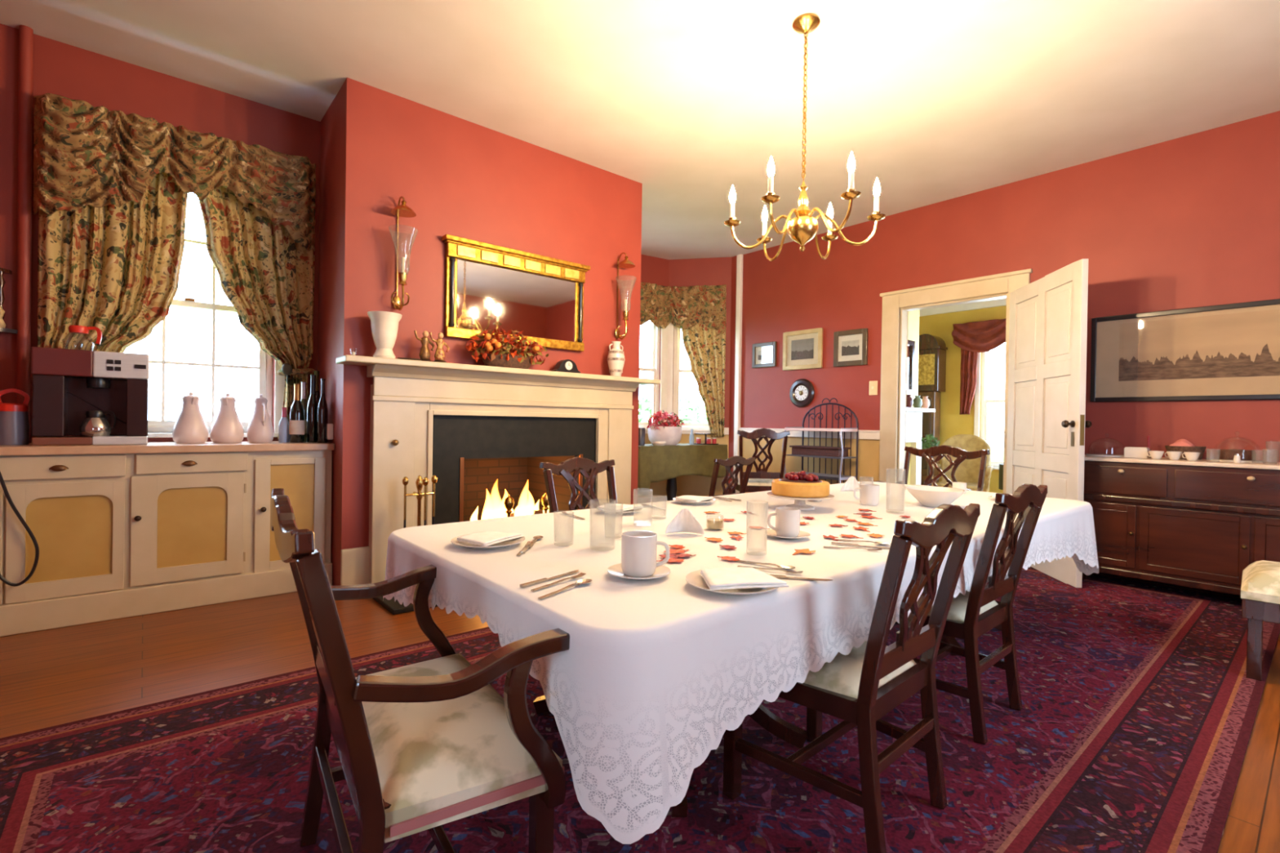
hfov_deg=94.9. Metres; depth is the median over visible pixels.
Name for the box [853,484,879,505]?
mug
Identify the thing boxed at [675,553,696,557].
autumn leaves
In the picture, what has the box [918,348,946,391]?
hood
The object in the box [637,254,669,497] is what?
wall
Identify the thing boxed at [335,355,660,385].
mantel shelf
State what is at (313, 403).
wine bottle
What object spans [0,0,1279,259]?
ceiling
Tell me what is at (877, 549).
fork
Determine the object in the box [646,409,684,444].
flower pot
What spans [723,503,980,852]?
dining chair
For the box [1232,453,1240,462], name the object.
salt shaker
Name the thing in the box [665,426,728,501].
trim
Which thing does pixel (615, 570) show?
saucer
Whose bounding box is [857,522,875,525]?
autumn leaves
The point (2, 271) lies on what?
shelf
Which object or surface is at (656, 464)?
tablecloth
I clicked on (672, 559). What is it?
autumn leaves
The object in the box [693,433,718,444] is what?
stand
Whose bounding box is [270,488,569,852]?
armchair
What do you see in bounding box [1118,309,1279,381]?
print
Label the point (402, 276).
socket
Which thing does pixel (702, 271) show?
wall
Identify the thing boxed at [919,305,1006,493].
wall
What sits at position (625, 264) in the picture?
wall sconce
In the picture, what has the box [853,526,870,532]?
autumn leaves
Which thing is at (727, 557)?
autumn leaves
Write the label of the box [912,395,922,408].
vase
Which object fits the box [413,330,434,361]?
figurine
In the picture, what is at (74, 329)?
handle
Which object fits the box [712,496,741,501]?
knife
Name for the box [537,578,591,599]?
spoon
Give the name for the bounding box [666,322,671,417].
trim
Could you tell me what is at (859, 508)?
autumn leaves
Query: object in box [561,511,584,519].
fork
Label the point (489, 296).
mirror glass
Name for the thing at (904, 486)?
plate
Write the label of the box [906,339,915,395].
mirror
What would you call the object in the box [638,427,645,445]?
canister
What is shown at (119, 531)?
base cabinet
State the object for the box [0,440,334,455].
countertop
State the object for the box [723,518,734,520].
autumn leaves
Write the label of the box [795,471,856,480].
shelf
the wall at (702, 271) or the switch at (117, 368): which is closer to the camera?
the switch at (117, 368)
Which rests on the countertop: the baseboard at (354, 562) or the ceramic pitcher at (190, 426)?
the ceramic pitcher at (190, 426)
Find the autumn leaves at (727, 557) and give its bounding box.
[717,555,739,560]
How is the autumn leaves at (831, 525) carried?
on the tablecloth at (651, 678)
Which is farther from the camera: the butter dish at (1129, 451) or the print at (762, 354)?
the print at (762, 354)
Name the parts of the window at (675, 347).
sash, sash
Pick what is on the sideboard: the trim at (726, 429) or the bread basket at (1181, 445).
the bread basket at (1181, 445)
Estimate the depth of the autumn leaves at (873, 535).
2.31 m
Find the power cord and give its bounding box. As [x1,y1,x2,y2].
[0,471,39,586]
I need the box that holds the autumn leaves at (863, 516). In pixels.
[860,515,882,519]
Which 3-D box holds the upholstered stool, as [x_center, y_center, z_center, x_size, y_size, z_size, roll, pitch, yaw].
[3.298,0.972,2.872,0.600,0.520,0.500,1,1,-44]
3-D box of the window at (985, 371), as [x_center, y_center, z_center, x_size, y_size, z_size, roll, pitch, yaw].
[5.751,-0.372,8.121,0.158,2.034,2.050,1,0,-40]
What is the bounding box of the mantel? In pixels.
[905,407,935,484]
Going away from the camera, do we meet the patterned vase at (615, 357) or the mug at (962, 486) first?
the mug at (962, 486)
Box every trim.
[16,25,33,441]
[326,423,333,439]
[637,426,666,503]
[663,324,668,412]
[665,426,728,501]
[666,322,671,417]
[733,253,743,493]
[738,427,879,439]
[879,268,1032,493]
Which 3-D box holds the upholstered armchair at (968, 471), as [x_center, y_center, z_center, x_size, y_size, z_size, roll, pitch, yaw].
[4.312,0.661,7.859,0.725,1.108,0.747,1,0,36]
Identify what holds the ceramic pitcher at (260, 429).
on the countertop
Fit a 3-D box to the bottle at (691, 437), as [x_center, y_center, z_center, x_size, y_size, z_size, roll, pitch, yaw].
[0.669,0.133,7.580,0.064,0.200,0.064,1,0,-40]
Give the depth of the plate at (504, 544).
2.01 m
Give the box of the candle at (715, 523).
[706,518,723,528]
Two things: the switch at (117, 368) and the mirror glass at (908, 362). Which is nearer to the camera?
the switch at (117, 368)
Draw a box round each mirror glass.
[456,258,575,342]
[906,345,911,390]
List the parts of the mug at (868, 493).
handle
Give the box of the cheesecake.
[771,471,829,497]
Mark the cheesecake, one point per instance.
(799, 484)
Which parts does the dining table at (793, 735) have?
pedestal leg, pedestal leg, pedestal leg, pedestal leg, pedestal leg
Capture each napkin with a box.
[457,531,524,546]
[597,503,644,512]
[665,508,704,534]
[675,495,714,502]
[700,567,789,590]
[840,476,860,491]
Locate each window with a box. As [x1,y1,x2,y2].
[147,238,284,437]
[638,323,665,431]
[669,323,717,431]
[973,342,1005,470]
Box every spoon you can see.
[528,535,542,549]
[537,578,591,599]
[641,503,666,510]
[734,560,795,568]
[835,538,890,545]
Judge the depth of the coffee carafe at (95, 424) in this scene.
3.50 m
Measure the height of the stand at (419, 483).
0.790 m
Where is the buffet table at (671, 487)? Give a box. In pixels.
[666,477,676,501]
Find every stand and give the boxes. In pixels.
[406,475,434,526]
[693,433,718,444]
[767,491,834,510]
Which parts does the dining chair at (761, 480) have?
post, seat, seat frame, rail, crest rail, post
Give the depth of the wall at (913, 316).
7.80 m
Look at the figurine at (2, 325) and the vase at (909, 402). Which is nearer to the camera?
the figurine at (2, 325)
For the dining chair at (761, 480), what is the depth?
6.48 m
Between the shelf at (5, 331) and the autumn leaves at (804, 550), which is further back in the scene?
the shelf at (5, 331)
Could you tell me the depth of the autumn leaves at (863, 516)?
2.77 m
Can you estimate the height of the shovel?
0.765 m
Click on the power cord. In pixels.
(2, 579)
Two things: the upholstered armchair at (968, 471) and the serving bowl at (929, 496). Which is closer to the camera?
the serving bowl at (929, 496)
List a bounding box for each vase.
[367,311,402,358]
[607,341,625,376]
[906,395,913,407]
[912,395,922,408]
[921,396,929,408]
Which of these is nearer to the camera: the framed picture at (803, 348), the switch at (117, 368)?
the switch at (117, 368)
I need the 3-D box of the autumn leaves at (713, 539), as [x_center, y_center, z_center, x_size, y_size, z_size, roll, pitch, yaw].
[0.270,0.420,2.183,0.089,0.007,0.065,1,0,29]
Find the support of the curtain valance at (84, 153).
attached to the window at (156, 428)
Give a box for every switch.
[106,359,113,364]
[106,366,113,370]
[115,360,120,364]
[115,366,120,371]
[134,364,140,368]
[140,364,146,368]
[868,380,877,395]
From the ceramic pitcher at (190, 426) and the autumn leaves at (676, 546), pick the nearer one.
the autumn leaves at (676, 546)
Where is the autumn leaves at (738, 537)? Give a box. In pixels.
[729,535,743,541]
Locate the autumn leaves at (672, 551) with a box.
[663,548,688,553]
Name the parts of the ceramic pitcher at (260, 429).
lid, handle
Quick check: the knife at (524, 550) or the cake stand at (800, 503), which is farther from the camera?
the cake stand at (800, 503)
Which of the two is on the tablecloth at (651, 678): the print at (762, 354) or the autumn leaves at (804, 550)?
the autumn leaves at (804, 550)
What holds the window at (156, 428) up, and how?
in the wall at (60, 68)
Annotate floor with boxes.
[0,572,1279,852]
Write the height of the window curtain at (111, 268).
1.631 m
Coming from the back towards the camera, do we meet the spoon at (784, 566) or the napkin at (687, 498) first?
the napkin at (687, 498)
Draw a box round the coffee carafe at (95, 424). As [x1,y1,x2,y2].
[79,410,115,435]
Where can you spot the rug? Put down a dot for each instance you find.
(1131, 731)
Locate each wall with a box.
[0,23,320,442]
[317,77,642,585]
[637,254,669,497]
[665,257,731,496]
[728,111,1279,493]
[905,310,919,484]
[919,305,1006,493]
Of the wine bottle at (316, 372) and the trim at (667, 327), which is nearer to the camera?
the wine bottle at (316, 372)
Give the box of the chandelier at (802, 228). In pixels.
[724,13,885,261]
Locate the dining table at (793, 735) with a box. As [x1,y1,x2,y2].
[533,623,1001,817]
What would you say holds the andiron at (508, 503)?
in the fireplace surround
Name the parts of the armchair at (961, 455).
arm, post, crest rail, arm, post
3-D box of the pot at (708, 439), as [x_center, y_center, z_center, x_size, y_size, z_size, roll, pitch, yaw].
[0.901,0.184,7.693,0.060,0.077,0.058,1,0,-40]
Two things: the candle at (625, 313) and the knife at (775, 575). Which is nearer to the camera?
the knife at (775, 575)
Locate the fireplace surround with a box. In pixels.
[335,355,660,583]
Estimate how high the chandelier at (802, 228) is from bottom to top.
1.298 m
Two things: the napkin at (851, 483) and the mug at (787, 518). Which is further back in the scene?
the napkin at (851, 483)
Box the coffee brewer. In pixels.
[31,346,149,445]
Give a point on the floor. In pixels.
(58, 676)
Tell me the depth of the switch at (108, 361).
3.50 m
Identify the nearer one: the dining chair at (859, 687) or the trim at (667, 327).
the dining chair at (859, 687)
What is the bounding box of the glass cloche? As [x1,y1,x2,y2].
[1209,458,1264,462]
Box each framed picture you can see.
[751,341,777,368]
[782,328,822,370]
[833,328,867,366]
[1089,298,1279,402]
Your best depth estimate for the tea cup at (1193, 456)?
4.23 m
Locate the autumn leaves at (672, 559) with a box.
[656,557,684,562]
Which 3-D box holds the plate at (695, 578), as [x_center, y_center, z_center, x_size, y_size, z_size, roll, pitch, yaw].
[0.247,0.417,1.564,0.250,0.021,0.250,1,0,-40]
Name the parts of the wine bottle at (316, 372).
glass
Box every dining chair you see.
[539,457,617,512]
[708,455,755,496]
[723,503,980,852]
[729,428,790,493]
[894,483,1047,744]
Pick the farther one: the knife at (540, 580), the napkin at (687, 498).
the napkin at (687, 498)
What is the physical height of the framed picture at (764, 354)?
0.327 m
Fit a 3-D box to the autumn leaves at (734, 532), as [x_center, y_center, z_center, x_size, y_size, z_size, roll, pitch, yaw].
[0.379,0.421,2.317,0.073,0.007,0.053,1,0,-42]
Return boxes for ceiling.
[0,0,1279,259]
[919,297,1006,316]
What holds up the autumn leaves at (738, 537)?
on the tablecloth at (651, 678)
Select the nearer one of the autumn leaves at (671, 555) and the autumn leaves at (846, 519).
the autumn leaves at (671, 555)
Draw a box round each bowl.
[79,417,111,435]
[651,440,666,445]
[906,485,964,507]
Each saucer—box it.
[607,563,670,579]
[764,529,810,539]
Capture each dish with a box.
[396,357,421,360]
[1124,446,1150,457]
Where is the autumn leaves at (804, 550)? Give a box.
[792,548,815,555]
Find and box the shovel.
[402,476,408,528]
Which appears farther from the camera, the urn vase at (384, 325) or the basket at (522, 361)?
the basket at (522, 361)
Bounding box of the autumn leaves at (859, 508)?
[858,508,875,511]
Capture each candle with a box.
[400,257,404,272]
[622,298,628,320]
[706,518,723,528]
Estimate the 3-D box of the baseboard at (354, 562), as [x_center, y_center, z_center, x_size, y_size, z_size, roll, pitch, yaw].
[-1.032,1.003,4.880,2.660,0.300,0.030,1,0,-40]
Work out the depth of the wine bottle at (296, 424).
4.18 m
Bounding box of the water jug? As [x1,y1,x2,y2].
[0,388,30,444]
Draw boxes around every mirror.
[441,234,590,351]
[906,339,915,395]
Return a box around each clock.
[551,359,580,373]
[789,378,814,407]
[918,333,947,484]
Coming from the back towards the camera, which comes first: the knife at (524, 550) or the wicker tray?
the wicker tray
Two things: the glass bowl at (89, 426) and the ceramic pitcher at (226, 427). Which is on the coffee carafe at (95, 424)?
the glass bowl at (89, 426)
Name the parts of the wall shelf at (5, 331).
turned post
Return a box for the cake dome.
[1085,453,1124,457]
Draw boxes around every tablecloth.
[382,481,1098,844]
[637,443,728,495]
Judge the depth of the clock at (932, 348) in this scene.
9.05 m
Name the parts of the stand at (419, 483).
stem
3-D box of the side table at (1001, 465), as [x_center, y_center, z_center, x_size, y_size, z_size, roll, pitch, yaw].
[5.031,0.863,7.596,0.670,0.730,0.670,1,0,-40]
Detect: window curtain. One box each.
[37,172,187,352]
[198,186,315,438]
[681,308,726,436]
[959,347,977,414]
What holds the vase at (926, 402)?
on the mantel
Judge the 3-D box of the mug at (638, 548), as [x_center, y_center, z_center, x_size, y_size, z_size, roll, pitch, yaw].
[0.006,0.360,1.657,0.125,0.112,0.099,1,1,44]
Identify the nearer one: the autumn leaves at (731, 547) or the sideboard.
the autumn leaves at (731, 547)
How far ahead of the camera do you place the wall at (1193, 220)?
5.15 m
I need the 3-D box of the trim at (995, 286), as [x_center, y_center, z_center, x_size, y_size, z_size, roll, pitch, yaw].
[3.176,-0.124,6.026,0.180,2.683,1.460,1,0,-40]
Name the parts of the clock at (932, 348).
trunk door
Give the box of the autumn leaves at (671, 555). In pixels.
[658,553,678,558]
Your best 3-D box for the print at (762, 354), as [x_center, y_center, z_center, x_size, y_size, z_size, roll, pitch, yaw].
[1.644,-0.945,7.766,0.002,0.120,0.200,1,0,-40]
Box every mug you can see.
[621,530,670,577]
[767,506,799,537]
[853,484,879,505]
[951,481,966,493]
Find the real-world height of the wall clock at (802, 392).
0.354 m
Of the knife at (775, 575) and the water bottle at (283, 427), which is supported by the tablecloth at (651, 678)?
the knife at (775, 575)
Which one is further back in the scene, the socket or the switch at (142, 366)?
the socket
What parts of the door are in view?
panel, panel, panel, panel, panel, panel, knob, lock plate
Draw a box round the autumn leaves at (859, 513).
[853,512,871,515]
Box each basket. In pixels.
[85,377,111,388]
[482,353,531,368]
[1164,439,1206,459]
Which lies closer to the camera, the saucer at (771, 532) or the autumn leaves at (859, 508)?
the saucer at (771, 532)
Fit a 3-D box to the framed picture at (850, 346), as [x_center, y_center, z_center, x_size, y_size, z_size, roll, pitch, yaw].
[2.442,-0.912,6.817,0.030,0.417,0.420,1,0,-40]
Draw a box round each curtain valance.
[32,93,315,251]
[640,282,726,335]
[951,318,1005,352]
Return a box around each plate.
[450,532,524,549]
[596,506,642,515]
[672,497,715,504]
[685,568,778,595]
[902,484,932,487]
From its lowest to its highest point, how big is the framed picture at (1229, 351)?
0.727 m
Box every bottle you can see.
[278,407,289,442]
[288,383,304,442]
[301,382,307,442]
[306,374,318,442]
[314,370,320,402]
[316,378,328,443]
[688,429,694,444]
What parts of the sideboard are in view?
door, knob, drawer, door, drawer, knob, door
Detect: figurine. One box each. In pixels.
[0,306,5,328]
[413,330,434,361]
[429,332,449,362]
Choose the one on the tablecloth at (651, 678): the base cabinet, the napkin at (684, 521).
the napkin at (684, 521)
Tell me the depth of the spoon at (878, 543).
2.17 m
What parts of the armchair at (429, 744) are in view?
crest rail, post, rail, post, seat frame, arm, seat, arm, leg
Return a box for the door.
[1005,258,1091,587]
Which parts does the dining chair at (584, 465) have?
post, crest rail, post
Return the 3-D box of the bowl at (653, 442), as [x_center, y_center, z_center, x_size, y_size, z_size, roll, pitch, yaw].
[0.226,0.204,7.089,0.180,0.050,0.180,1,0,-40]
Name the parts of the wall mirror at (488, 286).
frieze panel, frieze panel, frieze panel, frieze panel, frieze panel, frieze panel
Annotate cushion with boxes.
[1240,560,1279,604]
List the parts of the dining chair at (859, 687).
leg, leg, seat frame, seat, post, rail, crest rail, post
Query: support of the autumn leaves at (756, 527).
on the tablecloth at (651, 678)
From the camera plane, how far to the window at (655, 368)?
8.33 m
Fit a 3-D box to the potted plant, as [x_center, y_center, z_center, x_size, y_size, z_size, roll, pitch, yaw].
[3.656,0.651,7.414,0.320,1.114,0.320,1,0,-40]
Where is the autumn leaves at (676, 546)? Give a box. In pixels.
[668,544,684,548]
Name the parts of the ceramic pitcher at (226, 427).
spout, lid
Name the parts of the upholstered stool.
leg, seat frame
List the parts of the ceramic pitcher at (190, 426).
lid, spout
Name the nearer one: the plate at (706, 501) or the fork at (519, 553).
the fork at (519, 553)
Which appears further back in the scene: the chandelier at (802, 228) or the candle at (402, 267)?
the candle at (402, 267)
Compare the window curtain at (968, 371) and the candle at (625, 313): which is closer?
the candle at (625, 313)
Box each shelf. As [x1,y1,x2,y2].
[0,267,12,274]
[0,267,17,334]
[0,327,17,334]
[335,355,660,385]
[784,427,857,431]
[786,453,856,458]
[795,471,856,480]
[906,407,935,412]
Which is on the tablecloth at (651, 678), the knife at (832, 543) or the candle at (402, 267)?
the knife at (832, 543)
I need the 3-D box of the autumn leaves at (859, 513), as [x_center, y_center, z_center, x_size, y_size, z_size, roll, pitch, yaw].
[1.096,0.428,2.873,0.081,0.007,0.059,1,0,-17]
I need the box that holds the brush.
[422,476,428,525]
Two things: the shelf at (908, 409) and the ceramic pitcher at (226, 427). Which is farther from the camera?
the shelf at (908, 409)
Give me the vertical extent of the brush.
0.755 m
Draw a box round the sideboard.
[1082,454,1279,595]
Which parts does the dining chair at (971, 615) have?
seat frame, seat, post, rail, crest rail, post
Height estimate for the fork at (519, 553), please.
0.010 m
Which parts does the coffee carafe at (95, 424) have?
handle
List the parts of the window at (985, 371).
sash, sash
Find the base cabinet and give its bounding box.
[0,440,334,636]
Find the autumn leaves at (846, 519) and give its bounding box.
[844,518,861,522]
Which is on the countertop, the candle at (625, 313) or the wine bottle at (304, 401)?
the wine bottle at (304, 401)
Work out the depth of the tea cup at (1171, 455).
4.33 m
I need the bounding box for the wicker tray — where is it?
[789,444,850,457]
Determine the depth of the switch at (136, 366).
3.58 m
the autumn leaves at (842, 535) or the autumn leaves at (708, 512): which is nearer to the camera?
the autumn leaves at (842, 535)
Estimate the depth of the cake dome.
4.71 m
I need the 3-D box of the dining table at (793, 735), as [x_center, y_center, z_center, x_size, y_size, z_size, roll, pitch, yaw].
[0.863,0.811,2.934,3.661,0.746,1.466,1,0,-40]
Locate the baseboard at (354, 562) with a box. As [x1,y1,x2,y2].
[340,546,369,585]
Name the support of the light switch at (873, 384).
attached to the wall at (1193, 220)
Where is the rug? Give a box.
[0,566,1279,852]
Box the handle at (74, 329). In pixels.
[68,324,102,344]
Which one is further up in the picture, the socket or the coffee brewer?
the socket
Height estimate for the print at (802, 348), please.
0.250 m
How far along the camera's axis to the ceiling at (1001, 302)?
8.97 m
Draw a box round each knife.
[520,539,537,553]
[520,569,578,587]
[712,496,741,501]
[768,573,832,581]
[831,542,889,548]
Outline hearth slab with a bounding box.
[373,595,437,614]
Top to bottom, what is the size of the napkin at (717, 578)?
0.013 m
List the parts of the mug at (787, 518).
handle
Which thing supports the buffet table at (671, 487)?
on the floor
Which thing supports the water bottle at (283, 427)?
on the countertop
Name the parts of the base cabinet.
door, cup pull, drawer, door, door panel, knob, door, cup pull, drawer, door panel, knob, door, door panel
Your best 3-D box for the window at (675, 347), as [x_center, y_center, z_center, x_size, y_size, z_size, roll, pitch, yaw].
[0.786,-0.798,8.325,0.770,1.734,0.148,1,0,12]
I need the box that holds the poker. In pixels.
[431,475,437,524]
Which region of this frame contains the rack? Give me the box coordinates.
[782,398,858,484]
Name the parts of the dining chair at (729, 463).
post, crest rail, post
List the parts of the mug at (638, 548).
handle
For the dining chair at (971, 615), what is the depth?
2.31 m
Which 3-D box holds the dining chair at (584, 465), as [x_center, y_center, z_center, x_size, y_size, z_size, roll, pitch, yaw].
[-0.197,0.680,3.371,0.556,0.978,0.596,1,0,-42]
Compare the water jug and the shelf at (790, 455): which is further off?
the shelf at (790, 455)
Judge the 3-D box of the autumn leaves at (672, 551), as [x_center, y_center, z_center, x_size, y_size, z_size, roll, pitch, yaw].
[0.120,0.419,1.974,0.071,0.007,0.098,1,0,16]
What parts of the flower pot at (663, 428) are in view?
planter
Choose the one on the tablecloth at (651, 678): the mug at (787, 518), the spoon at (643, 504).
the spoon at (643, 504)
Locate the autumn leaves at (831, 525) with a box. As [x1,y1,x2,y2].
[828,524,847,526]
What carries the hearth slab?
on the floor
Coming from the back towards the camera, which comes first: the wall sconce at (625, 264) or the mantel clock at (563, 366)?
the wall sconce at (625, 264)
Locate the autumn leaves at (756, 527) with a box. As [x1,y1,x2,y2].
[749,525,767,528]
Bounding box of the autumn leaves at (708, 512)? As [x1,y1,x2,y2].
[704,511,719,513]
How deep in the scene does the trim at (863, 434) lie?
6.99 m
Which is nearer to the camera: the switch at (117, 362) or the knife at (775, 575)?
the knife at (775, 575)
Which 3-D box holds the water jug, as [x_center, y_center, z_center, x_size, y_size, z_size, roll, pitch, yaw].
[-3.573,-0.056,3.344,0.136,0.320,0.136,1,0,-40]
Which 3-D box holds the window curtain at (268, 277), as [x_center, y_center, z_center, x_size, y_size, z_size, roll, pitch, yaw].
[-2.779,-0.864,4.263,0.754,1.910,0.183,1,0,-40]
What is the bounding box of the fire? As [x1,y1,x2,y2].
[471,479,548,520]
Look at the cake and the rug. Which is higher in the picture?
the cake
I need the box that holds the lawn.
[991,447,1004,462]
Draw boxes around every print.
[758,350,770,359]
[791,337,813,359]
[841,339,859,355]
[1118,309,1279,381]
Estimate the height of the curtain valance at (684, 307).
0.701 m
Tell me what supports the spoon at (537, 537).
on the tablecloth at (651, 678)
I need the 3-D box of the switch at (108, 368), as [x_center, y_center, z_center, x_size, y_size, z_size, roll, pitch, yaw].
[-3.159,-0.346,3.501,0.028,0.024,0.007,1,0,-40]
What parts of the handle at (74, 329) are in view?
handle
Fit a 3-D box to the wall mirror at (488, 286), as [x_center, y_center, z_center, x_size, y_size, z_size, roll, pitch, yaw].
[-0.979,-1.056,4.848,1.320,0.760,0.091,1,0,-40]
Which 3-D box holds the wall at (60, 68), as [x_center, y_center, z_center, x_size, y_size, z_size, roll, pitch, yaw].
[-3.633,-0.645,3.818,2.760,3.531,0.160,1,0,-40]
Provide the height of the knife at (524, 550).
0.007 m
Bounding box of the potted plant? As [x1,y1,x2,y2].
[920,434,940,485]
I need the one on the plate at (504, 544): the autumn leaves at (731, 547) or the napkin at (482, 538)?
the napkin at (482, 538)
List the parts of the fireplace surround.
damper knob, cornice moulding, opening moulding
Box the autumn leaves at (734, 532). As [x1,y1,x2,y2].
[728,531,746,534]
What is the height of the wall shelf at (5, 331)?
0.380 m
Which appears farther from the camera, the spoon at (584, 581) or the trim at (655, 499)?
the trim at (655, 499)
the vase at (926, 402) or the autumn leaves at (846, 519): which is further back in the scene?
the vase at (926, 402)
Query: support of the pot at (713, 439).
on the stand at (705, 434)
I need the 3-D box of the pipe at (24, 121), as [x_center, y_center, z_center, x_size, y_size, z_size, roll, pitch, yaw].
[-3.732,-1.160,3.561,0.060,2.501,0.058,1,0,-40]
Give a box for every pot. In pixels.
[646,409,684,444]
[696,437,701,443]
[706,437,711,443]
[711,437,716,443]
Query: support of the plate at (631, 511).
on the tablecloth at (651, 678)
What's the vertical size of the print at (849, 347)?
0.170 m
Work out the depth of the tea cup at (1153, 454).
4.40 m
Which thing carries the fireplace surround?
on the floor
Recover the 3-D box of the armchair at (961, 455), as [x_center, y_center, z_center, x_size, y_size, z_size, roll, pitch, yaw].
[2.267,0.674,4.607,0.602,1.049,0.702,1,0,-40]
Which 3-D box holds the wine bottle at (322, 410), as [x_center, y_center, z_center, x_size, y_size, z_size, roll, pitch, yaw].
[-2.282,-0.113,4.223,0.068,0.460,0.068,1,0,-40]
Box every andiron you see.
[503,494,514,517]
[541,492,549,513]
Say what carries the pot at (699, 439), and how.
on the stand at (705, 434)
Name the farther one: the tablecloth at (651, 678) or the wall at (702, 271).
the wall at (702, 271)
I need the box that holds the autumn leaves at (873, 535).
[866,533,883,537]
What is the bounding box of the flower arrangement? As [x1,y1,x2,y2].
[465,326,548,368]
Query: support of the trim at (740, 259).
attached to the wall at (1193, 220)
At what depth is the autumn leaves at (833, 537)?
2.25 m
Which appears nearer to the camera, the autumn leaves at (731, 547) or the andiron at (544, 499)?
the autumn leaves at (731, 547)
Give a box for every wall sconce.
[390,195,416,311]
[614,252,635,339]
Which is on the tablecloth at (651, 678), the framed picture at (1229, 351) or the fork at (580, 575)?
the fork at (580, 575)
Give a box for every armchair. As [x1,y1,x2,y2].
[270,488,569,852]
[871,444,990,491]
[932,434,993,492]
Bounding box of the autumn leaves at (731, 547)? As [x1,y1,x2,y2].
[719,544,736,549]
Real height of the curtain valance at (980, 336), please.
0.463 m
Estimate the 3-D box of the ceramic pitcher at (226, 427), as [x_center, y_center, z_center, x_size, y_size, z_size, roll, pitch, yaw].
[-2.844,-0.060,4.054,0.193,0.340,0.221,1,0,-19]
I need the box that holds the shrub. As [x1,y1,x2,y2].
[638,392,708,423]
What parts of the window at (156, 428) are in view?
sash, sash, frame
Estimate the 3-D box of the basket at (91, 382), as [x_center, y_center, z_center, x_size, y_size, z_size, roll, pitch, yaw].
[-3.269,-0.263,3.544,0.110,0.060,0.110,1,0,-40]
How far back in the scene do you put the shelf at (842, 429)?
6.62 m
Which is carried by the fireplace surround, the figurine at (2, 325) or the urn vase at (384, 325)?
the urn vase at (384, 325)
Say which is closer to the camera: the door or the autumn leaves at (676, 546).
the autumn leaves at (676, 546)
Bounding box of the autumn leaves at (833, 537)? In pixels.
[822,534,838,541]
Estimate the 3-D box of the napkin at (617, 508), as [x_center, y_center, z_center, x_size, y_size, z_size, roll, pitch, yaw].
[-0.100,0.388,2.828,0.152,0.013,0.200,1,0,38]
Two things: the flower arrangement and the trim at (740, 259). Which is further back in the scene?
the trim at (740, 259)
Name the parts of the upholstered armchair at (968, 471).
arm, seat, arm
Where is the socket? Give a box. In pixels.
[398,271,407,285]
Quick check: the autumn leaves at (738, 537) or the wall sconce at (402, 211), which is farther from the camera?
the wall sconce at (402, 211)
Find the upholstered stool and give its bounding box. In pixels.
[1240,560,1279,680]
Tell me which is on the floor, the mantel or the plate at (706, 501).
the mantel
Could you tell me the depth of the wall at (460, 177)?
4.41 m
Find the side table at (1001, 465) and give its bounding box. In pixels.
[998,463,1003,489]
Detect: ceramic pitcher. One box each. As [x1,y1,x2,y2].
[172,391,208,443]
[209,393,244,443]
[246,394,273,442]
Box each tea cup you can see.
[1146,450,1164,459]
[1164,451,1182,459]
[1182,452,1200,461]
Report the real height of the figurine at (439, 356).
0.229 m
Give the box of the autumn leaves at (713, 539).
[704,537,723,542]
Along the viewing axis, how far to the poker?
4.02 m
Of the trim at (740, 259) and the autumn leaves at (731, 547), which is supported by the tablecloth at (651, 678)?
the autumn leaves at (731, 547)
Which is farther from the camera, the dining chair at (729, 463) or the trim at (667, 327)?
the trim at (667, 327)
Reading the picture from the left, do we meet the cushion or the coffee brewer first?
the coffee brewer
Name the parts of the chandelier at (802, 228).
bulb, arm, bulb, bulb, arm, arm, chain, arm, bulb, arm, arm, bulb, bulb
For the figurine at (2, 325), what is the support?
on the wall shelf at (5, 331)
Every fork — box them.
[515,541,533,555]
[530,572,586,591]
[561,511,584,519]
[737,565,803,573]
[823,546,882,551]
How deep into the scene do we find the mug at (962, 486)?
3.85 m
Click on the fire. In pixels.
(498, 509)
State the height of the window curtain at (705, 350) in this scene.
1.780 m
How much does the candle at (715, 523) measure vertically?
0.060 m
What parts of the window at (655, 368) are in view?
sash, sash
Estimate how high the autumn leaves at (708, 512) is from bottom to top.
0.007 m
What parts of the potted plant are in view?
stem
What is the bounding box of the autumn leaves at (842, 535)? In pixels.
[839,533,863,538]
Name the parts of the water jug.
lid, handle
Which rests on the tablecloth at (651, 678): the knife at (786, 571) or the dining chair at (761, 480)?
the knife at (786, 571)

